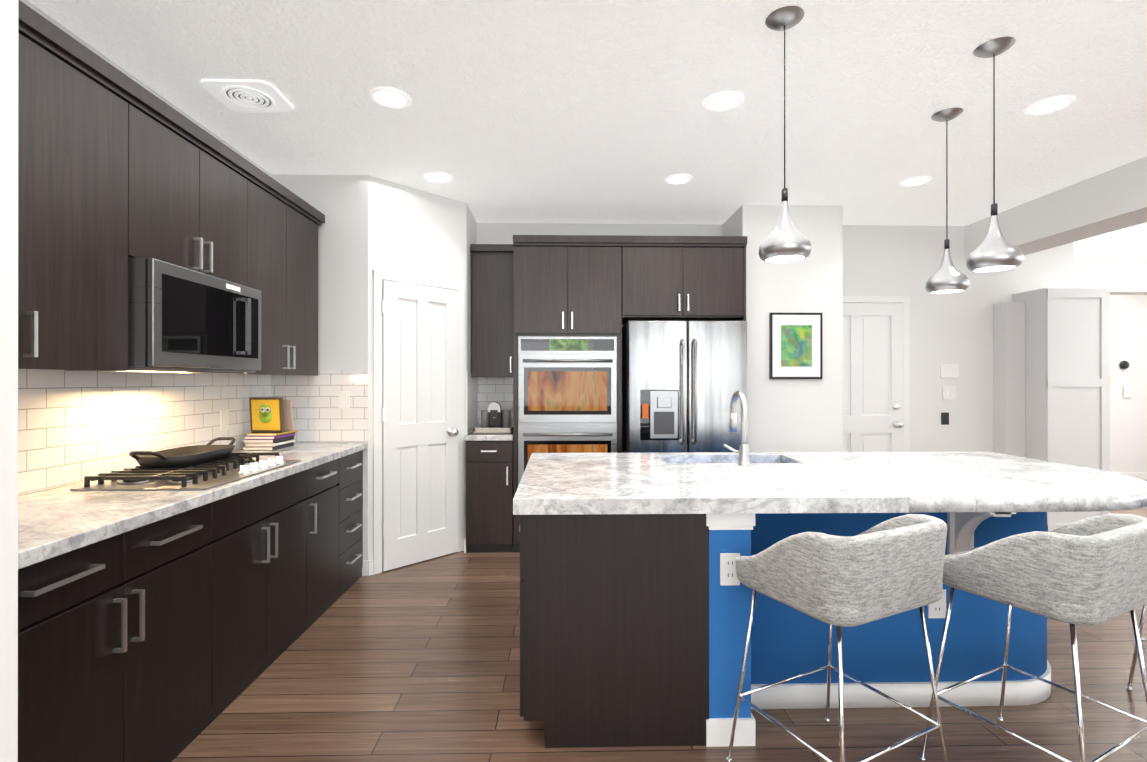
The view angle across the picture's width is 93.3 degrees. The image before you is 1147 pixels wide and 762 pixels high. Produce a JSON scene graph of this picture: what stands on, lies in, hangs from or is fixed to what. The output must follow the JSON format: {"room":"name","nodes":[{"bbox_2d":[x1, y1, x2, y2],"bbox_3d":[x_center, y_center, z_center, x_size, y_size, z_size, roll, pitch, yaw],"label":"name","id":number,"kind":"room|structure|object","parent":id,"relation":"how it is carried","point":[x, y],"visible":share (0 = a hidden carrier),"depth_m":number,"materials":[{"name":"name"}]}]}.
{"room":"kitchen","nodes":[
{"label":"kitchen","id":0,"kind":"room"},
{"bbox_2d":[0,0,17,761],"bbox_3d":[-1.572,-0.043,1.043,0.865,2.740,0.120,0,0,-1],"label":"wall","id":1,"kind":"structure","parent":0,"point":[8,380],"depth_m":1.09,"materials":[{"name":"white paint"}]},
{"bbox_2d":[18,0,270,495],"bbox_3d":[-2.096,-0.044,0.641,0.200,2.740,8.700,0,0,-1],"label":"wall","id":2,"kind":"structure","parent":0,"point":[71,34],"depth_m":2.46,"materials":[{"name":"white paint"}]},
{"bbox_2d":[18,0,133,370],"bbox_3d":[-1.841,-0.587,1.575,0.349,1.080,0.925,0,0,-1],"label":"upper cabinet","id":3,"kind":"object","parent":2,"relation":"attached to","point":[117,168],"depth_m":1.80,"materials":[{"name":"brown wood"}]},
{"bbox_2d":[134,81,249,286],"bbox_3d":[-1.860,-0.799,2.423,0.349,0.655,0.770,0,0,-1],"label":"upper cabinet","id":4,"kind":"object","parent":2,"relation":"attached to","point":[192,190],"depth_m":2.36,"materials":[{"name":"brown wood"}]},
{"bbox_2d":[47,258,260,372],"bbox_3d":[-1.798,-0.253,2.423,0.465,0.427,0.746,0,0,-1],"label":"microwave","id":5,"kind":"object","parent":4,"relation":"attached to","point":[182,319],"visible":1,"depth_m":2.26,"materials":[{"name":"silver metal"}]},
{"bbox_2d":[18,369,367,494],"bbox_3d":[-1.705,0.172,2.400,0.660,0.488,2.600,0,0,-1],"label":"tile backsplash","id":6,"kind":"structure","parent":2,"relation":"attached to","point":[74,427],"depth_m":2.55,"materials":[{"name":"tile"}]},
{"bbox_2d":[220,410,228,430],"bbox_3d":[-2.041,0.229,3.173,0.009,0.120,0.075,0,0,-1],"label":"electrical outlet plate","id":7,"kind":"object","parent":2,"relation":"attached to","point":[224,419],"visible":1,"depth_m":3.16,"materials":[{"name":"white plastic"}]},
{"bbox_2d":[239,164,321,375],"bbox_3d":[-1.878,-0.586,3.227,0.349,1.080,0.840,0,0,-1],"label":"upper cabinet","id":8,"kind":"object","parent":2,"relation":"attached to","point":[283,228],"depth_m":3.18,"materials":[{"name":"brown wood"}]},
{"bbox_2d":[271,174,367,560],"bbox_3d":[-1.736,-0.041,3.760,0.660,2.740,0.120,0,0,-1],"label":"wall","id":9,"kind":"structure","parent":0,"point":[340,202],"depth_m":3.70,"materials":[{"name":"white paint"}]},
{"bbox_2d":[338,391,349,408],"bbox_3d":[-1.565,0.129,3.692,0.075,0.120,0.009,0,0,-1],"label":"switch plate","id":10,"kind":"object","parent":9,"relation":"attached to","point":[343,399],"visible":1,"depth_m":3.69,"materials":[{"name":"white plastic"}]},
{"bbox_2d":[368,175,465,560],"bbox_3d":[-1.166,-0.040,4.037,0.110,2.740,0.806,0,0,44],"label":"wall","id":11,"kind":"structure","parent":0,"point":[415,232],"depth_m":3.93,"materials":[{"name":"white paint"}]},
{"bbox_2d":[362,537,465,575],"bbox_3d":[-1.171,1.280,3.954,0.943,0.100,0.110,0,0,-39],"label":"baseboard","id":12,"kind":"structure","parent":11,"relation":"attached to","point":[367,568],"depth_m":3.70,"materials":[{"name":"white"}]},
{"bbox_2d":[373,269,463,574],"bbox_3d":[-1.120,0.282,3.993,0.017,2.096,0.742,0,0,44],"label":"door frame","id":13,"kind":"structure","parent":11,"relation":"attached to","point":[379,276],"depth_m":3.76,"materials":[{"name":"white wood"}]},
{"bbox_2d":[382,280,458,570],"bbox_3d":[-1.108,0.311,3.982,0.473,2.022,0.458,0,0,-1],"label":"pantry door","id":14,"kind":"structure","parent":11,"relation":"in","point":[420,432],"depth_m":3.96,"materials":[{"name":"white wood"}]},
{"bbox_2d":[466,203,476,434],"bbox_3d":[-0.909,-0.040,4.554,0.110,2.740,0.530,0,0,-1],"label":"wall","id":15,"kind":"structure","parent":0,"point":[471,230],"depth_m":4.43,"materials":[{"name":"white paint"}]},
{"bbox_2d":[471,244,512,376],"bbox_3d":[-0.665,-0.579,4.633,0.365,1.090,0.379,0,0,-1],"label":"upper cabinet","id":16,"kind":"object","parent":15,"relation":"attached to","point":[492,310],"visible":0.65,"depth_m":4.47,"materials":[{"name":"brown wood"}]},
{"bbox_2d":[27,0,1146,266],"bbox_3d":[2.970,-1.462,2.207,10.600,0.100,11.600,0,0,-1],"label":"ceiling","id":17,"kind":"structure","parent":0,"point":[555,112],"depth_m":2.68,"materials":[{"name":"white paint"}]},
{"bbox_2d":[201,79,292,111],"bbox_3d":[-1.601,-1.401,2.674,0.330,0.020,0.280,0,0,-1],"label":"air vent","id":18,"kind":"object","parent":17,"relation":"attached to","point":[240,95],"visible":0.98,"depth_m":2.64,"materials":[{"name":"white plastic"}]},
{"bbox_2d":[369,87,410,108],"bbox_3d":[-0.912,-1.407,2.700,0.199,0.007,0.199,0,0,-25],"label":"recessed light","id":19,"kind":"object","parent":17,"relation":"in","point":[394,98],"depth_m":2.69,"materials":[{"name":"white plastic"}]},
{"bbox_2d":[423,172,452,182],"bbox_3d":[-0.936,-1.406,3.749,0.199,0.007,0.199,0,0,-25],"label":"recessed light","id":20,"kind":"object","parent":17,"relation":"in","point":[436,177],"depth_m":3.75,"materials":[{"name":"white"}]},
{"bbox_2d":[664,174,692,184],"bbox_3d":[0.734,-1.406,3.787,0.199,0.007,0.199,0,0,-25],"label":"recessed light","id":21,"kind":"object","parent":17,"relation":"in","point":[676,179],"depth_m":3.78,"materials":[{"name":"white"}]},
{"bbox_2d":[703,91,743,112],"bbox_3d":[0.758,-1.407,2.737,0.199,0.007,0.199,0,0,-25],"label":"recessed light","id":22,"kind":"object","parent":17,"relation":"in","point":[725,101],"depth_m":2.73,"materials":[{"name":"white plastic"}]},
{"bbox_2d":[759,6,811,263],"bbox_3d":[0.822,-0.942,2.108,0.194,0.940,0.194,0,0,-1],"label":"pendant light","id":23,"kind":"object","parent":17,"relation":"hanging from","point":[785,241],"visible":1,"depth_m":2.07,"materials":[{"name":"silver metal"}]},
{"bbox_2d":[899,176,931,186],"bbox_3d":[2.413,-1.406,3.825,0.199,0.007,0.199,0,0,-40],"label":"recessed light","id":24,"kind":"object","parent":17,"relation":"in","point":[920,180],"depth_m":3.82,"materials":[{"name":"white plastic"}]},
{"bbox_2d":[925,107,969,293],"bbox_3d":[1.975,-0.941,2.865,0.194,0.940,0.194,0,0,-1],"label":"pendant light","id":25,"kind":"object","parent":17,"relation":"hanging from","point":[947,277],"visible":1,"depth_m":2.84,"materials":[{"name":"silver metal"}]},
{"bbox_2d":[966,36,1023,272],"bbox_3d":[1.778,-0.942,2.290,0.194,0.940,0.194,0,0,-1],"label":"pendant light","id":26,"kind":"object","parent":17,"relation":"hanging from","point":[995,251],"visible":1,"depth_m":2.26,"materials":[{"name":"silver metal"}]},
{"bbox_2d":[1024,95,1075,115],"bbox_3d":[2.437,-1.407,2.775,0.199,0.007,0.199,0,0,-7],"label":"recessed light","id":27,"kind":"object","parent":17,"relation":"in","point":[1053,104],"depth_m":2.77,"materials":[{"name":"white"}]},
{"bbox_2d":[965,156,1146,260],"bbox_3d":[3.830,-1.254,0.675,0.350,0.320,8.498,0,0,-1],"label":"soffit","id":28,"kind":"structure","parent":17,"relation":"attached to","point":[1114,199],"depth_m":3.90,"materials":[{"name":"white paint"}]},
{"bbox_2d":[172,480,1146,761],"bbox_3d":[2.970,1.378,2.205,10.600,0.100,11.600,0,0,-1],"label":"floor","id":29,"kind":"structure","parent":0,"point":[416,662],"depth_m":2.20,"materials":[{"name":"brown wood"}]},
{"bbox_2d":[18,502,217,761],"bbox_3d":[-1.703,0.893,1.664,0.626,0.868,0.850,0,0,-1],"label":"base cabinet","id":30,"kind":"object","parent":29,"relation":"on","point":[162,626],"depth_m":1.67,"materials":[{"name":"brown wood"}]},
{"bbox_2d":[18,442,367,569],"bbox_3d":[-1.703,0.439,2.405,0.660,0.042,2.580,0,0,-1],"label":"countertop","id":31,"kind":"structure","parent":30,"relation":"on","point":[55,522],"depth_m":1.82,"materials":[{"name":"white stone"}]},
{"bbox_2d":[70,452,300,490],"bbox_3d":[-1.666,0.393,2.441,0.510,0.050,0.760,0,0,-1],"label":"cooktop","id":32,"kind":"object","parent":31,"relation":"in","point":[233,467],"visible":0.9,"depth_m":2.21,"materials":[{"name":"silver metal"}]},
{"bbox_2d":[129,437,234,467],"bbox_3d":[-1.767,0.327,2.483,0.250,0.083,0.569,0,0,-1],"label":"skillet","id":33,"kind":"object","parent":32,"relation":"on","point":[184,456],"visible":0.98,"depth_m":2.41,"materials":[{"name":"black metal"}]},
{"bbox_2d":[243,430,296,449],"bbox_3d":[-1.904,0.369,3.411,0.192,0.101,0.274,0,0,-1],"label":"books","id":34,"kind":"object","parent":31,"relation":"on","point":[265,440],"visible":0.98,"depth_m":3.29,"materials":[{"name":"white paper"}]},
{"bbox_2d":[249,397,286,431],"bbox_3d":[-1.902,0.209,3.360,0.211,0.216,0.041,0,0,8],"label":"picture frame","id":35,"kind":"object","parent":34,"relation":"on","point":[270,414],"depth_m":3.35,"materials":[{"name":"yellow paper"}]},
{"bbox_2d":[287,400,293,430],"bbox_3d":[-1.861,0.218,3.441,0.161,0.198,0.041,0,0,8],"label":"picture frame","id":36,"kind":"object","parent":34,"relation":"on","point":[290,426],"depth_m":3.43,"materials":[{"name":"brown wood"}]},
{"bbox_2d":[218,470,309,715],"bbox_3d":[-1.722,0.894,2.478,0.626,0.868,0.780,0,0,-1],"label":"base cabinet","id":37,"kind":"object","parent":29,"relation":"on","point":[264,532],"depth_m":2.43,"materials":[{"name":"brown wood"}]},
{"bbox_2d":[310,458,341,625],"bbox_3d":[-1.735,0.895,3.079,0.626,0.868,0.421,0,0,-1],"label":"base cabinet","id":38,"kind":"object","parent":29,"relation":"on","point":[325,481],"depth_m":3.11,"materials":[{"name":"brown wood"}]},
{"bbox_2d":[342,450,362,594],"bbox_3d":[-1.745,0.895,3.492,0.626,0.868,0.405,0,0,-1],"label":"base cabinet","id":39,"kind":"object","parent":29,"relation":"on","point":[352,467],"depth_m":3.49,"materials":[{"name":"brown wood"}]},
{"bbox_2d":[465,431,512,552],"bbox_3d":[-0.661,0.875,4.491,0.367,0.910,0.661,0,0,-1],"label":"base cabinet","id":40,"kind":"object","parent":29,"relation":"on","point":[489,492],"visible":0.83,"depth_m":4.20,"materials":[{"name":"brown wood"}]},
{"bbox_2d":[470,402,512,433],"bbox_3d":[-0.657,0.298,4.494,0.345,0.245,0.460,0,0,-1],"label":"coffee machine","id":41,"kind":"object","parent":40,"relation":"on","point":[495,417],"visible":0.98,"depth_m":4.52,"materials":[{"name":"black plastic"}]},
{"bbox_2d":[513,235,746,551],"bbox_3d":[0.435,0.103,4.518,1.820,2.455,0.658,0,0,-1],"label":"tall cabinet","id":42,"kind":"object","parent":29,"relation":"on","point":[587,285],"visible":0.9,"depth_m":4.22,"materials":[{"name":"brown wood"}]},
{"bbox_2d":[518,336,616,485],"bbox_3d":[-0.051,0.290,4.447,0.764,1.270,0.658,0,0,-1],"label":"built-in oven","id":43,"kind":"object","parent":42,"relation":"in","point":[567,394],"visible":0.65,"depth_m":4.18,"materials":[{"name":"silver metal"}]},
{"bbox_2d":[622,320,746,452],"bbox_3d":[0.855,0.437,4.424,0.906,1.786,0.825,0,0,-1],"label":"fridge","id":44,"kind":"object","parent":29,"relation":"on","point":[683,382],"visible":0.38,"depth_m":4.08,"materials":[{"name":"grey metal"}]},
{"bbox_2d":[520,512,1050,747],"bbox_3d":[0.958,0.901,2.554,2.334,0.855,1.152,0,0,-1],"label":"kitchen island","id":45,"kind":"object","parent":29,"relation":"on","point":[636,594],"depth_m":1.97,"materials":[{"name":"wood"}]},
{"bbox_2d":[513,452,1146,515],"bbox_3d":[1.127,0.446,2.564,2.710,0.055,1.240,0,0,-1],"label":"island countertop","id":46,"kind":"structure","parent":45,"relation":"on","point":[804,483],"depth_m":2.17,"materials":[{"name":"white stone"}]},
{"bbox_2d":[669,460,780,463],"bbox_3d":[0.829,0.565,2.917,0.710,0.207,0.320,0,0,-1],"label":"sink","id":47,"kind":"object","parent":46,"relation":"in","point":[670,461],"depth_m":3.08,"materials":[{"name":"silver metal"}]},
{"bbox_2d":[724,390,750,465],"bbox_3d":[0.810,0.233,2.772,0.133,0.370,0.220,0,0,-1],"label":"faucet","id":48,"kind":"object","parent":46,"relation":"on","point":[743,451],"visible":1,"depth_m":2.69,"materials":[{"name":"silver metal"}]},
{"bbox_2d":[726,514,947,761],"bbox_3d":[0.870,0.883,1.796,0.541,0.888,0.481,0,0,-26],"label":"stool","id":49,"kind":"object","parent":29,"relation":"on","point":[891,567],"visible":1,"depth_m":1.59,"materials":[{"name":"grey fabric"}]},
{"bbox_2d":[920,514,1146,761],"bbox_3d":[1.550,0.883,1.802,0.541,0.888,0.481,0,0,-26],"label":"stool","id":50,"kind":"object","parent":29,"relation":"on","point":[1090,571],"visible":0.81,"depth_m":1.60,"materials":[{"name":"grey fabric"}]},
{"bbox_2d":[994,288,1110,531],"bbox_3d":[4.186,0.270,4.754,0.726,2.120,0.355,0,0,-1],"label":"tall cabinet","id":51,"kind":"object","parent":29,"relation":"on","point":[1052,380],"visible":0.58,"depth_m":4.59,"materials":[{"name":"white wood"}]},
{"bbox_2d":[1126,604,1146,690],"bbox_3d":[2.416,0.884,1.992,0.481,0.888,0.541,0,0,39],"label":"stool","id":52,"kind":"object","parent":29,"relation":"on","point":[1135,654],"visible":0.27,"depth_m":2.30,"materials":[{"name":"silver metal"}]},
{"bbox_2d":[477,223,1073,451],"bbox_3d":[1.798,-0.039,4.930,5.540,2.740,0.100,0,0,-1],"label":"wall","id":53,"kind":"structure","parent":0,"point":[906,260],"depth_m":4.91,"materials":[{"name":"white paint"}]},
{"bbox_2d":[466,372,512,433],"bbox_3d":[-0.664,0.174,4.559,0.380,0.488,0.530,0,0,-1],"label":"tile backsplash","id":54,"kind":"structure","parent":53,"relation":"attached to","point":[483,393],"depth_m":4.81,"materials":[{"name":"tile"}]},
{"bbox_2d":[843,303,902,451],"bbox_3d":[2.535,0.311,4.845,0.870,2.022,0.096,0,0,-1],"label":"hall door","id":55,"kind":"structure","parent":53,"relation":"in","point":[872,377],"depth_m":4.88,"materials":[{"name":"white wood"}]},
{"bbox_2d":[843,296,909,451],"bbox_3d":[2.539,0.283,4.888,0.992,2.096,0.017,0,0,-1],"label":"door frame","id":56,"kind":"structure","parent":53,"relation":"attached to","point":[905,300],"depth_m":4.89,"materials":[{"name":"white wood"}]},
{"bbox_2d":[941,412,948,424],"bbox_3d":[3.369,0.341,4.910,0.070,0.110,0.006,0,0,-1],"label":"keypad","id":57,"kind":"object","parent":53,"relation":"attached to","point":[944,418],"visible":1,"depth_m":4.91,"materials":[{"name":"black plastic"}]},
{"bbox_2d":[943,387,955,399],"bbox_3d":[3.409,0.111,4.910,0.120,0.120,0.009,0,0,-1],"label":"light switch","id":58,"kind":"object","parent":53,"relation":"attached to","point":[949,393],"visible":1,"depth_m":4.91,"materials":[{"name":"white plastic"}]},
{"bbox_2d":[940,365,958,377],"bbox_3d":[3.409,-0.089,4.912,0.170,0.120,0.006,0,0,-1],"label":"thermostat","id":59,"kind":"object","parent":53,"relation":"attached to","point":[949,371],"visible":1,"depth_m":4.91,"materials":[{"name":"white plastic"}]},
{"bbox_2d":[722,205,842,451],"bbox_3d":[1.751,-0.040,4.609,0.810,2.740,0.540,0,0,-1],"label":"wall","id":60,"kind":"structure","parent":0,"point":[794,415],"depth_m":4.34,"materials":[{"name":"white paint"}]},
{"bbox_2d":[769,313,822,378],"bbox_3d":[1.777,-0.280,4.327,0.420,0.530,0.022,0,0,-1],"label":"framed art","id":61,"kind":"object","parent":60,"relation":"attached to","point":[795,345],"visible":0.98,"depth_m":4.32,"materials":[{"name":"white paper"}]},
{"bbox_2d":[1110,295,1146,471],"bbox_3d":[6.005,-0.037,7.326,4.300,2.740,0.100,0,0,-1],"label":"wall","id":62,"kind":"structure","parent":0,"point":[1128,416],"depth_m":7.31,"materials":[{"name":"white paint"}]},
{"bbox_2d":[1119,361,1128,368],"bbox_3d":[7.407,-0.217,7.279,0.112,0.112,0.030,0,0,-1],"label":"thermostat","id":63,"kind":"object","parent":62,"relation":"attached to","point":[1124,364],"visible":0.96,"depth_m":7.26,"materials":[{"name":"black plastic"}]},
{"bbox_2d":[1124,386,1130,397],"bbox_3d":[7.456,0.143,7.290,0.100,0.160,0.009,0,0,-1],"label":"switch plate","id":64,"kind":"object","parent":62,"relation":"attached to","point":[1127,391],"visible":0.98,"depth_m":7.29,"materials":[{"name":"white plastic"}]},
{"bbox_2d":[1114,472,1146,479],"bbox_3d":[6.286,1.283,7.275,3.540,0.100,0.012,0,0,-1],"label":"baseboard","id":65,"kind":"structure","parent":62,"relation":"attached to","point":[1141,475],"depth_m":7.30,"materials":[{"name":"white"}]},
{"bbox_3d":[8.228,-0.042,1.925,0.100,2.740,10.800,0,0,-1],"label":"wall","id":66,"kind":"structure","parent":0,"visible":0},
{"bbox_2d":[1074,266,1146,294],"bbox_3d":[6.499,-0.994,5.388,3.200,0.250,0.200,0,0,-1],"label":"header beam","id":67,"kind":"structure","parent":66,"relation":"attached to","point":[1123,280],"depth_m":5.26,"materials":[{"name":"white paint"}]}
]}

